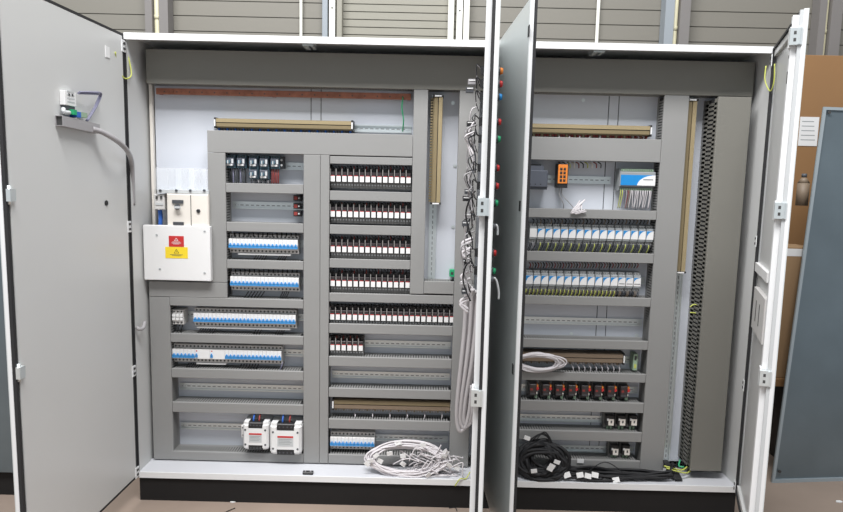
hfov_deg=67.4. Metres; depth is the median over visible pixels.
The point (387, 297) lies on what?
duct
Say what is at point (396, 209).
plug
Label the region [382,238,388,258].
plug
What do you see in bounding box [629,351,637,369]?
terminal
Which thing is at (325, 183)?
duct
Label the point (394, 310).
relay
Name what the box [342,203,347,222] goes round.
plug
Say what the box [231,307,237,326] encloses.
circuit breaker
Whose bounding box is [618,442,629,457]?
interface relay
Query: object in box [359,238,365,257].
plug
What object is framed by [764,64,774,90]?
strap
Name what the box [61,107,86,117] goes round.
connector
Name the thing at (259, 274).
circuit breaker
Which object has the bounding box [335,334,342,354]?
plug
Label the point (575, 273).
module
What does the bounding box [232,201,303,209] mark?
rail
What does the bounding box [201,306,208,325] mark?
circuit breaker
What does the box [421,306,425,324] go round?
relay
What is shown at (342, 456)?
duct
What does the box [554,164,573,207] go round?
switch
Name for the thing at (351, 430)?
circuit breaker
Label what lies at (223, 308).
circuit breaker
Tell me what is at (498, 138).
lamp
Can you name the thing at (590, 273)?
module
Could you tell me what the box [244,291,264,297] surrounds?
wire bundle
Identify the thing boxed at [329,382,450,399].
duct
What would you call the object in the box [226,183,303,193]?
duct
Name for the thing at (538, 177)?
supplies
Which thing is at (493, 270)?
lamp
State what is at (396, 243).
plug
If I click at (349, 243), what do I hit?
plug
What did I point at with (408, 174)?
plug
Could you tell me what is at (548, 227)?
module
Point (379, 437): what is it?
rail
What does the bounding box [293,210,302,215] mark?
holder
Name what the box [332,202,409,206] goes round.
wire bundle
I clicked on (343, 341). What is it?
plug
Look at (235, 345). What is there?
circuit breaker
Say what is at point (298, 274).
circuit breaker
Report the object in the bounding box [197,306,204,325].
circuit breaker
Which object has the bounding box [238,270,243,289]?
circuit breaker
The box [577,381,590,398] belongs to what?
timer relay
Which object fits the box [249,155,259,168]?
motor starter
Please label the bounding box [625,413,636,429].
interface relay
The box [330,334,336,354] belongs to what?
plug
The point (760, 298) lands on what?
pocket
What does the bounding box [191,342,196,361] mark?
circuit breaker
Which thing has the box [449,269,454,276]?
terminal
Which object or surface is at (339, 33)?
upright post
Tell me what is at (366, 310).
relay
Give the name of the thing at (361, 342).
plug
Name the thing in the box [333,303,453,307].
wire bundle
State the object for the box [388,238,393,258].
plug
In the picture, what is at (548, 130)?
strip
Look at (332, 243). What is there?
plug
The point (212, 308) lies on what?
circuit breaker
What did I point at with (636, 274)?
module
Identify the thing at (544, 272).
module
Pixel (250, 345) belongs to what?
circuit breaker
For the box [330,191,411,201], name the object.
duct
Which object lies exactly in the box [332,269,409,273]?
wire bundle
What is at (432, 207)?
rail
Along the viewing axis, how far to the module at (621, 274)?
2.99 m
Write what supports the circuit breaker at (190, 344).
attached to the rail at (287, 352)
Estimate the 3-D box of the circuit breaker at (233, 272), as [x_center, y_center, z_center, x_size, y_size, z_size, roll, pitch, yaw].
[-0.897,0.117,3.020,0.017,0.090,0.072,1,7,0]
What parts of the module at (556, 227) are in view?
panel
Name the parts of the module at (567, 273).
panel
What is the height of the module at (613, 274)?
0.133 m
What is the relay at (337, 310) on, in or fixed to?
attached to the rail
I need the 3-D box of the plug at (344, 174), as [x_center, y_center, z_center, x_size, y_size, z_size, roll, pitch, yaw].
[-0.357,-0.365,2.960,0.026,0.094,0.068,1,7,0]
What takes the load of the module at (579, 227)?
attached to the rail
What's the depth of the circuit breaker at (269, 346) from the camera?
3.04 m
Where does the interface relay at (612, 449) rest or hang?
attached to the rail at (570, 448)
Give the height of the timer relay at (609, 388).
0.078 m
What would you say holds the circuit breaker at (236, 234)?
attached to the rail at (301, 241)
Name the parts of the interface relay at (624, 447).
plate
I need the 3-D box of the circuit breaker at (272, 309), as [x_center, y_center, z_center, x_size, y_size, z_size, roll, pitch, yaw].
[-0.718,0.300,3.040,0.017,0.090,0.072,1,7,0]
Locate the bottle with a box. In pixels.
[795,174,809,205]
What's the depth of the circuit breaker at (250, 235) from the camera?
2.97 m
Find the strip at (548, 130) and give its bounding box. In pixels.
[532,123,651,138]
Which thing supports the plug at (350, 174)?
attached to the rail
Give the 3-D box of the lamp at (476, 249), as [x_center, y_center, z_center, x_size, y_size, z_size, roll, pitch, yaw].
[0.222,0.002,2.274,0.095,0.074,0.040,2,7,5]
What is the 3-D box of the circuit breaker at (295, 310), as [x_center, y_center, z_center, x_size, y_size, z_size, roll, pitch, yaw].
[-0.609,0.303,3.040,0.017,0.090,0.072,1,7,0]
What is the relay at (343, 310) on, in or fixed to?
attached to the rail
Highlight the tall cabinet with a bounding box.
[0,248,13,494]
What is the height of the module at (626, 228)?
0.133 m
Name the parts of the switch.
panel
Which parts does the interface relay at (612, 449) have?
plate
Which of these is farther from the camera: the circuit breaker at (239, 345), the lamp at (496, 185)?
the circuit breaker at (239, 345)
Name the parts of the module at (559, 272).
panel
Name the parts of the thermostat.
dial panel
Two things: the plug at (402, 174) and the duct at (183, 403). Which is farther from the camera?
the duct at (183, 403)
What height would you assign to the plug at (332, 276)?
0.094 m
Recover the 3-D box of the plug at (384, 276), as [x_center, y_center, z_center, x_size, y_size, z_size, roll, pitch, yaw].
[-0.175,0.127,3.018,0.026,0.094,0.068,1,7,0]
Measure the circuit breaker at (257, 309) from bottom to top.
0.090 m
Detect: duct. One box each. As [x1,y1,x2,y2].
[55,115,99,133]
[146,49,754,97]
[149,280,231,297]
[149,296,179,450]
[154,444,302,462]
[170,295,303,308]
[171,330,303,344]
[172,364,303,380]
[172,396,302,414]
[207,130,412,156]
[208,152,231,281]
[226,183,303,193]
[226,221,303,232]
[227,258,303,269]
[303,155,320,462]
[319,155,331,462]
[328,449,448,464]
[329,258,409,268]
[329,291,453,303]
[329,322,452,335]
[329,353,451,368]
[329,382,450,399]
[329,413,449,430]
[330,156,411,165]
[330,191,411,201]
[330,224,410,235]
[410,90,427,293]
[424,279,453,293]
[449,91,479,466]
[519,423,641,441]
[520,395,643,412]
[522,352,645,382]
[523,334,647,349]
[525,293,650,306]
[527,249,653,262]
[529,208,656,219]
[529,452,639,468]
[531,137,660,162]
[635,95,688,470]
[678,97,751,470]
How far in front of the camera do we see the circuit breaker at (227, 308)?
3.02 m
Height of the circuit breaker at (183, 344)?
0.090 m
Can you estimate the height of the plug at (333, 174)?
0.094 m
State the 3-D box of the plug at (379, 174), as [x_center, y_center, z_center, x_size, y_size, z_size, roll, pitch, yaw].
[-0.195,-0.362,2.959,0.026,0.094,0.068,1,7,0]
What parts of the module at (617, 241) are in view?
panel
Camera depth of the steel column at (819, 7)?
4.15 m
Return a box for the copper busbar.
[156,88,410,99]
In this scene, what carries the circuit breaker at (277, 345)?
attached to the rail at (287, 352)
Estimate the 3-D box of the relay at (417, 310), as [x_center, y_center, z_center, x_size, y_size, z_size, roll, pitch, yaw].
[-0.018,0.292,3.036,0.026,0.094,0.068,1,7,0]
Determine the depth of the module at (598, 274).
2.99 m
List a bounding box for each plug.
[329,304,336,322]
[330,168,335,187]
[330,202,336,222]
[330,237,335,257]
[330,271,336,291]
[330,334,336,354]
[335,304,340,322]
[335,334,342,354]
[336,168,341,187]
[336,203,341,222]
[336,237,341,257]
[336,271,341,291]
[341,271,347,291]
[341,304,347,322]
[341,334,347,354]
[342,168,347,187]
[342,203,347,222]
[342,237,347,257]
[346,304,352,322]
[347,168,353,187]
[347,203,353,222]
[347,237,353,257]
[347,271,353,291]
[347,334,353,354]
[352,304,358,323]
[352,334,358,355]
[353,168,359,187]
[353,203,359,222]
[353,238,359,257]
[353,271,359,291]
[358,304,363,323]
[358,334,364,355]
[359,168,365,188]
[359,203,365,222]
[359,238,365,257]
[359,271,365,291]
[364,271,370,291]
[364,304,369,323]
[365,168,370,188]
[365,203,371,223]
[365,238,370,258]
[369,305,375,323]
[370,272,376,291]
[371,169,376,188]
[371,203,377,223]
[371,238,376,258]
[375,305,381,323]
[376,238,382,258]
[376,272,382,292]
[377,169,382,188]
[377,203,382,223]
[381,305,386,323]
[382,169,388,188]
[382,204,388,223]
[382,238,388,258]
[382,272,387,292]
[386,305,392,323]
[387,272,393,292]
[388,169,394,188]
[388,204,394,223]
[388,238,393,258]
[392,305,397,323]
[393,272,398,292]
[394,169,399,188]
[394,204,399,223]
[394,238,399,258]
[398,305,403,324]
[399,272,404,292]
[400,169,405,189]
[400,204,405,223]
[400,239,405,258]
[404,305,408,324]
[405,239,410,258]
[405,272,409,292]
[406,169,411,189]
[406,204,411,224]
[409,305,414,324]
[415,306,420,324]
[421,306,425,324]
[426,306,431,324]
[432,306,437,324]
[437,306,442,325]
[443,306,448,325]
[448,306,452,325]
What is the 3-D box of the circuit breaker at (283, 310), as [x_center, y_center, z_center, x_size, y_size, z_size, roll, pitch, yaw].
[-0.663,0.301,3.040,0.017,0.090,0.072,1,7,0]
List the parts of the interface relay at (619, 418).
plate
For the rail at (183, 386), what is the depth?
3.13 m
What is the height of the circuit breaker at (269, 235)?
0.090 m
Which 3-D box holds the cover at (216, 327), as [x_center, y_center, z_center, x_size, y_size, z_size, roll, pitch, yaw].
[-0.854,0.345,3.052,0.450,0.008,0.038,1,7,0]
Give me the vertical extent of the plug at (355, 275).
0.094 m
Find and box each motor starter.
[226,155,236,167]
[237,155,248,168]
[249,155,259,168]
[249,168,259,178]
[260,156,270,168]
[260,169,271,178]
[270,156,284,168]
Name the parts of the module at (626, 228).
panel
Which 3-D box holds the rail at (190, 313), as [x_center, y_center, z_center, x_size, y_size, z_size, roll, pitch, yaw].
[-0.876,0.292,3.081,0.624,0.035,0.008,1,7,0]
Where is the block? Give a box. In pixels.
[154,194,166,209]
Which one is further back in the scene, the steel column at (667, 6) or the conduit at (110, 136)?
the steel column at (667, 6)
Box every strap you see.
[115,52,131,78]
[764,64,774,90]
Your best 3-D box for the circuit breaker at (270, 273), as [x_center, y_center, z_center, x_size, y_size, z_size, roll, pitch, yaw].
[-0.717,0.122,3.019,0.017,0.090,0.072,1,7,0]
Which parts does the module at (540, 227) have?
panel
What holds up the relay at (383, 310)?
attached to the rail
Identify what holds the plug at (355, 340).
attached to the rail at (368, 343)
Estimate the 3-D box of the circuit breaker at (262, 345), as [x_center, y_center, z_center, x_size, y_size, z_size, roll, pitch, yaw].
[-0.772,0.476,3.062,0.017,0.090,0.072,1,7,0]
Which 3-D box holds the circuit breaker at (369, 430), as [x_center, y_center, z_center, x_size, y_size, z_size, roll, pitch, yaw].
[-0.256,0.908,3.109,0.017,0.090,0.072,1,7,0]
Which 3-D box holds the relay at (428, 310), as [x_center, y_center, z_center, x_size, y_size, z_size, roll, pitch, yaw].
[0.036,0.293,3.036,0.026,0.094,0.068,1,7,0]
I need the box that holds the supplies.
[530,164,547,189]
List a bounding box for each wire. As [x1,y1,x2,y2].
[401,97,403,131]
[459,79,476,312]
[664,460,690,473]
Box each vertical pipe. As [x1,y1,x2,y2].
[154,0,158,32]
[672,0,678,43]
[823,0,828,54]
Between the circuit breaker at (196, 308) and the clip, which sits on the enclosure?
the clip
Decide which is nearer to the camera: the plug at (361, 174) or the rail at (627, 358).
the plug at (361, 174)
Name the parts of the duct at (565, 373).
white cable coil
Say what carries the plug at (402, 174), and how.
attached to the rail
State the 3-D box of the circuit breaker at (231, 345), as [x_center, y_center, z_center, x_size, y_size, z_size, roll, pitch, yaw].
[-0.917,0.473,3.062,0.017,0.090,0.072,1,7,0]
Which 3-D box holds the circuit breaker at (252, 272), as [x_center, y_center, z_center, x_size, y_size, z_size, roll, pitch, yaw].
[-0.807,0.119,3.019,0.017,0.090,0.072,1,7,0]
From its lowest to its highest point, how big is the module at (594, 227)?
0.133 m
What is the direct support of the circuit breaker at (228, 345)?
attached to the rail at (287, 352)
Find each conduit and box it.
[93,127,134,204]
[299,0,302,35]
[595,0,600,42]
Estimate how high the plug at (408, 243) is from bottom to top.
0.094 m
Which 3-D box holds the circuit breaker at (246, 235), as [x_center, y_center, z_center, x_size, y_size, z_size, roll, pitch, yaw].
[-0.826,-0.060,2.998,0.017,0.090,0.072,1,7,0]
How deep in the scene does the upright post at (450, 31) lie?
4.19 m
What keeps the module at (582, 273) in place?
attached to the rail
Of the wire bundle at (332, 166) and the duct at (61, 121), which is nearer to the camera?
the duct at (61, 121)
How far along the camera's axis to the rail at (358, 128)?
2.91 m
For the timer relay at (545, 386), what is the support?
attached to the rail at (523, 387)
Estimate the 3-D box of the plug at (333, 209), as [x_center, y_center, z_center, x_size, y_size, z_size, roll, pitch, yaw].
[-0.414,-0.204,2.980,0.026,0.094,0.068,1,7,0]
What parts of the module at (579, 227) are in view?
panel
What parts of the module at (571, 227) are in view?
panel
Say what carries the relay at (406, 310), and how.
attached to the rail
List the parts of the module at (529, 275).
panel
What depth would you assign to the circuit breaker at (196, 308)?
3.02 m
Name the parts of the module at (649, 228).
panel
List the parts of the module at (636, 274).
panel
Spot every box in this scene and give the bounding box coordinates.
[143,225,212,280]
[769,244,802,456]
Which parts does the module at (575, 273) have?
panel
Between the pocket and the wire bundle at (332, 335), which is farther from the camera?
the wire bundle at (332, 335)
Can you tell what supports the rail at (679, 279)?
attached to the enclosure
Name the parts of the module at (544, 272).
panel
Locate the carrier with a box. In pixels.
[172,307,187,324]
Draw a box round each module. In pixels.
[525,268,532,294]
[527,222,536,250]
[532,268,540,294]
[535,222,544,250]
[539,269,547,294]
[542,223,552,250]
[547,269,555,295]
[550,223,559,250]
[555,269,563,294]
[558,223,567,251]
[562,269,571,295]
[565,223,575,251]
[570,269,578,295]
[573,223,583,251]
[578,270,586,295]
[581,224,591,251]
[585,270,594,296]
[589,224,598,251]
[593,270,601,296]
[596,224,606,251]
[600,270,609,296]
[604,224,614,252]
[608,270,617,296]
[611,224,622,252]
[615,270,625,296]
[619,224,629,252]
[624,271,632,296]
[627,225,637,252]
[631,271,640,296]
[635,225,645,252]
[643,225,653,253]
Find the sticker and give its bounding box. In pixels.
[105,46,109,57]
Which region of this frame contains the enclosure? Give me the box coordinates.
[0,0,809,511]
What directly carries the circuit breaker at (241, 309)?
attached to the rail at (190, 313)
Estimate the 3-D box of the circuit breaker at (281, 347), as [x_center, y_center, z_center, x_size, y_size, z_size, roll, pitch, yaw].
[-0.682,0.478,3.061,0.017,0.090,0.072,1,7,0]
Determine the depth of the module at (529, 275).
2.99 m
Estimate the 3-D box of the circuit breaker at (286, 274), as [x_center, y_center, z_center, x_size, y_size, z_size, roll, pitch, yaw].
[-0.644,0.123,3.019,0.017,0.090,0.072,1,7,0]
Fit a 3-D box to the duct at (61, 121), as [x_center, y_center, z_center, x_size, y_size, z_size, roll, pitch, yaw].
[-1.287,-0.492,2.372,0.028,0.046,0.246,2,7,2]
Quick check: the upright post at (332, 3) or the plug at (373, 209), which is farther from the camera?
the upright post at (332, 3)
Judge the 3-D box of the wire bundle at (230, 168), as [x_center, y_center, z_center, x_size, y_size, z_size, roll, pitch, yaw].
[-0.858,-0.377,2.952,0.081,0.073,0.020,1,7,0]
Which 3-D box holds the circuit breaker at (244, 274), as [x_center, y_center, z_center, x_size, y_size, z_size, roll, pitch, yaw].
[-0.843,0.119,3.019,0.017,0.090,0.072,1,7,0]
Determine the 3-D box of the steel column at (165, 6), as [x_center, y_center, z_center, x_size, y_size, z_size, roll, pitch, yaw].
[-1.760,-1.127,4.267,0.152,4.200,0.090,1,7,0]
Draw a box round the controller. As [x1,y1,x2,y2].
[615,168,655,208]
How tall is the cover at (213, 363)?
0.008 m
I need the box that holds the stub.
[135,321,146,330]
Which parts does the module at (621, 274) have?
panel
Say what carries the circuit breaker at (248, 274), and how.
attached to the rail
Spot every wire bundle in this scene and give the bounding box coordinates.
[173,324,182,332]
[186,363,200,367]
[198,328,215,333]
[230,168,245,182]
[234,232,296,236]
[235,269,297,272]
[239,364,258,368]
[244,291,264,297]
[251,179,268,183]
[253,255,266,259]
[271,169,278,183]
[332,166,409,171]
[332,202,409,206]
[332,236,409,240]
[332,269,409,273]
[332,335,360,338]
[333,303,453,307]
[354,412,442,418]
[529,262,638,267]
[532,219,651,223]
[558,162,601,167]
[571,364,619,372]
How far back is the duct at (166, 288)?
2.98 m
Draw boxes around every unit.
[241,414,272,449]
[270,415,302,454]
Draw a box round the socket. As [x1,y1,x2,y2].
[614,412,623,426]
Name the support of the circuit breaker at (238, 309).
attached to the rail at (190, 313)
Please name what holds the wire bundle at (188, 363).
attached to the enclosure
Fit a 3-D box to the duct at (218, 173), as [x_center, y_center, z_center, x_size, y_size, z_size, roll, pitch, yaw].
[-0.950,-0.181,2.984,0.082,0.603,0.090,1,7,0]
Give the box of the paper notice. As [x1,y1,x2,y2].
[798,117,818,145]
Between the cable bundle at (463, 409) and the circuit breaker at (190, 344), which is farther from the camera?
the circuit breaker at (190, 344)
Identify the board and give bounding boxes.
[788,55,842,244]
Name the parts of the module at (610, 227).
panel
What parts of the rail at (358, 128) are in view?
terminal strip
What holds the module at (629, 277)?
attached to the rail
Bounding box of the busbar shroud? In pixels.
[157,189,208,193]
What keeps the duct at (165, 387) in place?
attached to the enclosure
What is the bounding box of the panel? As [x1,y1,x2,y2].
[771,107,842,482]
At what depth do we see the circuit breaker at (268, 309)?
3.01 m
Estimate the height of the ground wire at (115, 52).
0.131 m
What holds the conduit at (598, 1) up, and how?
attached to the wall
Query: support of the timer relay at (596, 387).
attached to the rail at (523, 387)
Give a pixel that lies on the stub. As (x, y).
(144, 323)
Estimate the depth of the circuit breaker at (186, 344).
3.04 m
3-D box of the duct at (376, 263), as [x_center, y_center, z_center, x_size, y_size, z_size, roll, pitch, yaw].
[-0.242,0.032,3.004,0.379,0.042,0.090,1,7,0]
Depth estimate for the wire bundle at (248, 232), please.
2.98 m
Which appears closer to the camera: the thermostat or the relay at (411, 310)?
the thermostat
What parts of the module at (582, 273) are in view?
panel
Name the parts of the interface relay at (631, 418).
plate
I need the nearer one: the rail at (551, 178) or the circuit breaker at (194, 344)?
the rail at (551, 178)
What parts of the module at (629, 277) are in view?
panel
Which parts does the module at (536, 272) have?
panel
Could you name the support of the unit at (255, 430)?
attached to the rail at (184, 425)
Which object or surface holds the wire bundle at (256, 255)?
attached to the enclosure
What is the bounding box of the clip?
[303,470,313,474]
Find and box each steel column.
[144,0,173,32]
[659,0,690,44]
[808,0,842,55]
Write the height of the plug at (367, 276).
0.094 m
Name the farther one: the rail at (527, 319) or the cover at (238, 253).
the rail at (527, 319)
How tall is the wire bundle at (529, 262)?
0.040 m
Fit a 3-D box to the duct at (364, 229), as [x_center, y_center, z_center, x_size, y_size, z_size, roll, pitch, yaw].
[-0.238,-0.126,2.985,0.379,0.043,0.090,1,7,0]
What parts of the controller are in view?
panel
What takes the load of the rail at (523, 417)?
attached to the enclosure
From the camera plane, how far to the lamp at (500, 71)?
2.19 m
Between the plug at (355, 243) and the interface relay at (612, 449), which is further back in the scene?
the interface relay at (612, 449)
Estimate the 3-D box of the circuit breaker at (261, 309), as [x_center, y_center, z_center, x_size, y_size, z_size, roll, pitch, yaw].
[-0.772,0.299,3.040,0.017,0.090,0.072,1,7,0]
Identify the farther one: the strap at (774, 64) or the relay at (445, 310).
the relay at (445, 310)
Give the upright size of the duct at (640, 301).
0.041 m
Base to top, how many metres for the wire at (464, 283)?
0.850 m
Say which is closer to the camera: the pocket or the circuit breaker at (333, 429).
the pocket
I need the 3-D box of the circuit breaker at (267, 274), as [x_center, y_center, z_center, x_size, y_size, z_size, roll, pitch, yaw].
[-0.735,0.121,3.019,0.017,0.090,0.072,1,7,0]
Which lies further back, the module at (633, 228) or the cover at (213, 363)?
the cover at (213, 363)
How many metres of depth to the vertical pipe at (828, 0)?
4.17 m
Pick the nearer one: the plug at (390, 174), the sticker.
the sticker
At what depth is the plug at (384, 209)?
2.95 m
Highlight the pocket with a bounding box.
[751,287,766,344]
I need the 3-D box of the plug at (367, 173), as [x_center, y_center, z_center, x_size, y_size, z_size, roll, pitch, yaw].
[-0.249,-0.363,2.960,0.026,0.094,0.068,1,7,0]
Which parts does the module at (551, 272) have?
panel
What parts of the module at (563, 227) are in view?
panel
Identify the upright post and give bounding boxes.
[322,0,328,36]
[329,0,336,36]
[336,0,342,36]
[447,0,454,39]
[456,0,462,39]
[462,0,469,39]
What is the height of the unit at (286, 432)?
0.190 m
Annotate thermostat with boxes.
[59,90,101,121]
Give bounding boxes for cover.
[196,362,226,364]
[197,326,291,329]
[238,253,291,255]
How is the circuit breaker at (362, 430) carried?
attached to the rail at (379, 437)
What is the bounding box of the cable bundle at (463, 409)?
[455,284,476,432]
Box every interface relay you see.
[602,412,613,429]
[606,441,618,457]
[614,412,625,429]
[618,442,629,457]
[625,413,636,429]
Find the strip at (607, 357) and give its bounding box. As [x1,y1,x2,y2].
[523,348,624,364]
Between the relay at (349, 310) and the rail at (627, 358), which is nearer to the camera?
the relay at (349, 310)
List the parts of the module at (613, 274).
panel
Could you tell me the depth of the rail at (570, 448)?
3.15 m
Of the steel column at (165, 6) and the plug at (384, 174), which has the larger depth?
the steel column at (165, 6)
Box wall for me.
[52,0,842,55]
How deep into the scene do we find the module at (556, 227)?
2.96 m
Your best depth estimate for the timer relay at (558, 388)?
3.05 m
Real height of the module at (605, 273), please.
0.133 m
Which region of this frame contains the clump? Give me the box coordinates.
[570,199,586,214]
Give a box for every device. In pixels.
[195,343,211,361]
[210,343,227,362]
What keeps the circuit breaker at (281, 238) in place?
attached to the rail at (301, 241)
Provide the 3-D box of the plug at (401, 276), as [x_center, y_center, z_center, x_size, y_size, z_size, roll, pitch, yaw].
[-0.093,0.129,3.017,0.026,0.094,0.068,1,7,0]
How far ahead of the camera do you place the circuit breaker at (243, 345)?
3.04 m
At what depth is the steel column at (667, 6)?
4.15 m
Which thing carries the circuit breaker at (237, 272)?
attached to the rail
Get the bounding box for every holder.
[293,195,302,200]
[293,203,302,208]
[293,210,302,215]
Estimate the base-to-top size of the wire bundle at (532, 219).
0.039 m
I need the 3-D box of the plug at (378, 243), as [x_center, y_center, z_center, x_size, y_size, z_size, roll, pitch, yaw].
[-0.199,-0.035,2.998,0.026,0.094,0.068,1,7,0]
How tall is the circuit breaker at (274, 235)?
0.090 m
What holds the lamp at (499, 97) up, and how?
attached to the enclosure
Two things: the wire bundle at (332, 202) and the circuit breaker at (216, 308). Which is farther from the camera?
the circuit breaker at (216, 308)
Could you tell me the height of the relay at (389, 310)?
0.094 m
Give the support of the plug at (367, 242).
attached to the rail
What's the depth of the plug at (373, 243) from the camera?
2.98 m
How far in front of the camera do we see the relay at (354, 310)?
3.02 m
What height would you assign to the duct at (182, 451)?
0.043 m
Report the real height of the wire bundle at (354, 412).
0.043 m
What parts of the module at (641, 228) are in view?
panel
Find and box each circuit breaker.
[172,342,178,360]
[176,342,182,361]
[180,342,186,361]
[183,342,190,361]
[187,342,194,361]
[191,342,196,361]
[193,306,200,325]
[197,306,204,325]
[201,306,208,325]
[205,306,211,325]
[208,306,215,325]
[212,306,218,325]
[216,307,221,326]
[220,307,225,326]
[224,307,229,326]
[225,343,231,362]
[227,307,233,326]
[229,233,233,252]
[229,343,234,362]
[230,270,236,289]
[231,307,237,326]
[232,233,238,252]
[232,343,237,362]
[234,270,239,289]
[235,307,241,326]
[236,233,242,252]
[236,344,241,362]
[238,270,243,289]
[239,307,245,326]
[240,233,246,252]
[240,344,245,362]
[241,270,248,289]
[243,307,249,326]
[244,233,250,252]
[244,344,248,362]
[245,270,251,289]
[246,307,252,326]
[247,344,252,362]
[248,233,254,252]
[249,271,253,289]
[250,307,256,326]
[251,344,256,362]
[252,233,256,252]
[253,271,258,290]
[254,307,259,326]
[255,234,260,252]
[255,344,260,362]
[257,271,262,290]
[258,308,263,326]
[259,234,263,252]
[259,344,264,363]
[261,271,266,290]
[262,308,266,327]
[262,344,268,363]
[263,234,267,252]
[264,271,270,290]
[265,308,270,327]
[266,344,271,363]
[267,234,271,253]
[268,271,274,290]
[269,308,274,327]
[270,344,275,363]
[271,234,276,253]
[272,271,277,290]
[273,308,278,327]
[274,344,279,363]
[275,234,280,253]
[276,271,281,290]
[277,308,282,327]
[278,234,284,253]
[278,345,283,363]
[280,271,285,290]
[280,308,286,327]
[282,234,288,253]
[283,271,289,290]
[284,308,290,327]
[286,234,292,253]
[287,271,293,290]
[288,308,293,327]
[290,234,295,253]
[291,272,295,290]
[292,308,297,327]
[294,234,299,253]
[295,272,300,291]
[330,428,335,448]
[334,428,338,448]
[338,429,342,448]
[341,429,345,448]
[345,429,349,448]
[349,429,353,448]
[352,429,356,448]
[356,429,360,448]
[360,429,364,448]
[363,429,367,448]
[367,429,371,448]
[371,429,375,448]
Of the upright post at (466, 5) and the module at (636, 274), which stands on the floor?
the upright post at (466, 5)
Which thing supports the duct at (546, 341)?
attached to the enclosure
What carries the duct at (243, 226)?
attached to the enclosure
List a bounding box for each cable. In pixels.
[158,210,162,224]
[563,452,682,482]
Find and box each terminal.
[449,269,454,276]
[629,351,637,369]
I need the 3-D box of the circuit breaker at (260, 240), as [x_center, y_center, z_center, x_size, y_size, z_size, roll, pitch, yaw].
[-0.753,-0.058,2.998,0.017,0.090,0.072,1,7,0]
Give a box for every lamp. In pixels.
[470,246,496,265]
[470,264,495,283]
[472,179,498,197]
[472,196,497,216]
[473,161,499,181]
[474,115,500,135]
[474,132,500,152]
[475,90,501,111]
[476,64,502,85]
[476,77,502,98]
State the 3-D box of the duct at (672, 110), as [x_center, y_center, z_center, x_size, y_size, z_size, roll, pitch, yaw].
[1.138,0.152,3.008,0.112,1.783,0.090,1,7,0]
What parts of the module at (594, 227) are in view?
panel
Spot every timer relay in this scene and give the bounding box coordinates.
[526,380,538,397]
[539,380,551,397]
[551,380,564,398]
[564,381,577,398]
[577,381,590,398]
[589,381,603,399]
[602,382,616,399]
[615,382,629,399]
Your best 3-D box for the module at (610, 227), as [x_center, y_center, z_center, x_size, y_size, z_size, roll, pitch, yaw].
[0.884,-0.083,2.988,0.041,0.133,0.061,1,7,0]
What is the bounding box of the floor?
[0,453,842,511]
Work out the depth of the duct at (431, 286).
2.97 m
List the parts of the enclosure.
door, frame, panel, plate rail, mounting plate, terminal strip, white cable coil, frame, door, swing handle, swing handle, door, black cable coil, mounting plate, panel, frame, door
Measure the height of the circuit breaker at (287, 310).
0.090 m
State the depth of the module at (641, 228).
2.96 m
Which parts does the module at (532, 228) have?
panel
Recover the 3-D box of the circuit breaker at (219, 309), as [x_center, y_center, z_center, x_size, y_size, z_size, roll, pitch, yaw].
[-0.971,0.294,3.041,0.017,0.090,0.072,1,7,0]
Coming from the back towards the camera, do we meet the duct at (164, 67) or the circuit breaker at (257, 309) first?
the circuit breaker at (257, 309)
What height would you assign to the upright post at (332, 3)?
4.200 m
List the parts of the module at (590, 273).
panel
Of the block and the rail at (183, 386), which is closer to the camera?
the block
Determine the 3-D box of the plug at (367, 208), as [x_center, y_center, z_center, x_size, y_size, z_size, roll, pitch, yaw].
[-0.251,-0.201,2.979,0.026,0.094,0.068,1,7,0]
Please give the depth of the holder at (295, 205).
2.97 m
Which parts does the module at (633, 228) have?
panel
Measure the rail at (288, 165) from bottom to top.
0.035 m
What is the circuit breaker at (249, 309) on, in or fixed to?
attached to the rail at (190, 313)
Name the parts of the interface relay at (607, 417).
plate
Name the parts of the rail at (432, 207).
terminal strip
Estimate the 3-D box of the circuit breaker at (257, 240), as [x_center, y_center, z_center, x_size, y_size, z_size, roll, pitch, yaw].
[-0.771,-0.058,2.998,0.017,0.090,0.072,1,7,0]
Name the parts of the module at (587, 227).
panel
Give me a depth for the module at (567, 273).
2.99 m
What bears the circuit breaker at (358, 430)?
attached to the rail at (379, 437)
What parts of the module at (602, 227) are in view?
panel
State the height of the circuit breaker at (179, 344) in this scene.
0.090 m
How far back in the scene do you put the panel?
3.35 m
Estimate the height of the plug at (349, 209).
0.094 m
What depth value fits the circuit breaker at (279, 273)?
2.99 m
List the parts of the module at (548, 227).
panel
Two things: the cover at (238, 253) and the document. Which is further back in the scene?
the cover at (238, 253)
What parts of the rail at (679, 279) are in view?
terminal strip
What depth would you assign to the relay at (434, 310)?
3.01 m
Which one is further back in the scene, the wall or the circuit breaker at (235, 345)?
the wall
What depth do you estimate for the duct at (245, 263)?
2.96 m
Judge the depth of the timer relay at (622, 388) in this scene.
3.05 m
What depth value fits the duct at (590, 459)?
3.07 m
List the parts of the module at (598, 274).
panel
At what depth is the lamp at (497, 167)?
2.22 m
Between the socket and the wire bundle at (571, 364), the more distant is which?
the socket
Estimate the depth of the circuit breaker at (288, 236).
2.97 m
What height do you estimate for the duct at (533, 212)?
0.042 m
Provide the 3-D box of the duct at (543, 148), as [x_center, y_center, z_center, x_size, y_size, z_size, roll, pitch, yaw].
[0.718,-0.494,2.934,0.755,0.104,0.090,1,7,0]
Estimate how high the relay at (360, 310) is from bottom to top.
0.094 m
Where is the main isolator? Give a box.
[167,193,209,225]
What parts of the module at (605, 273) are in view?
panel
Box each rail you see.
[179,383,303,392]
[180,422,241,430]
[188,311,303,320]
[213,117,411,132]
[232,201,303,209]
[233,162,303,169]
[284,349,303,356]
[300,240,303,247]
[332,370,449,379]
[365,340,450,348]
[375,434,447,442]
[428,95,443,278]
[519,444,633,452]
[520,414,601,422]
[521,384,637,393]
[524,316,642,325]
[548,175,610,183]
[625,356,639,363]
[664,98,698,461]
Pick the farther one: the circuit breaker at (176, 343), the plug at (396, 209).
the circuit breaker at (176, 343)

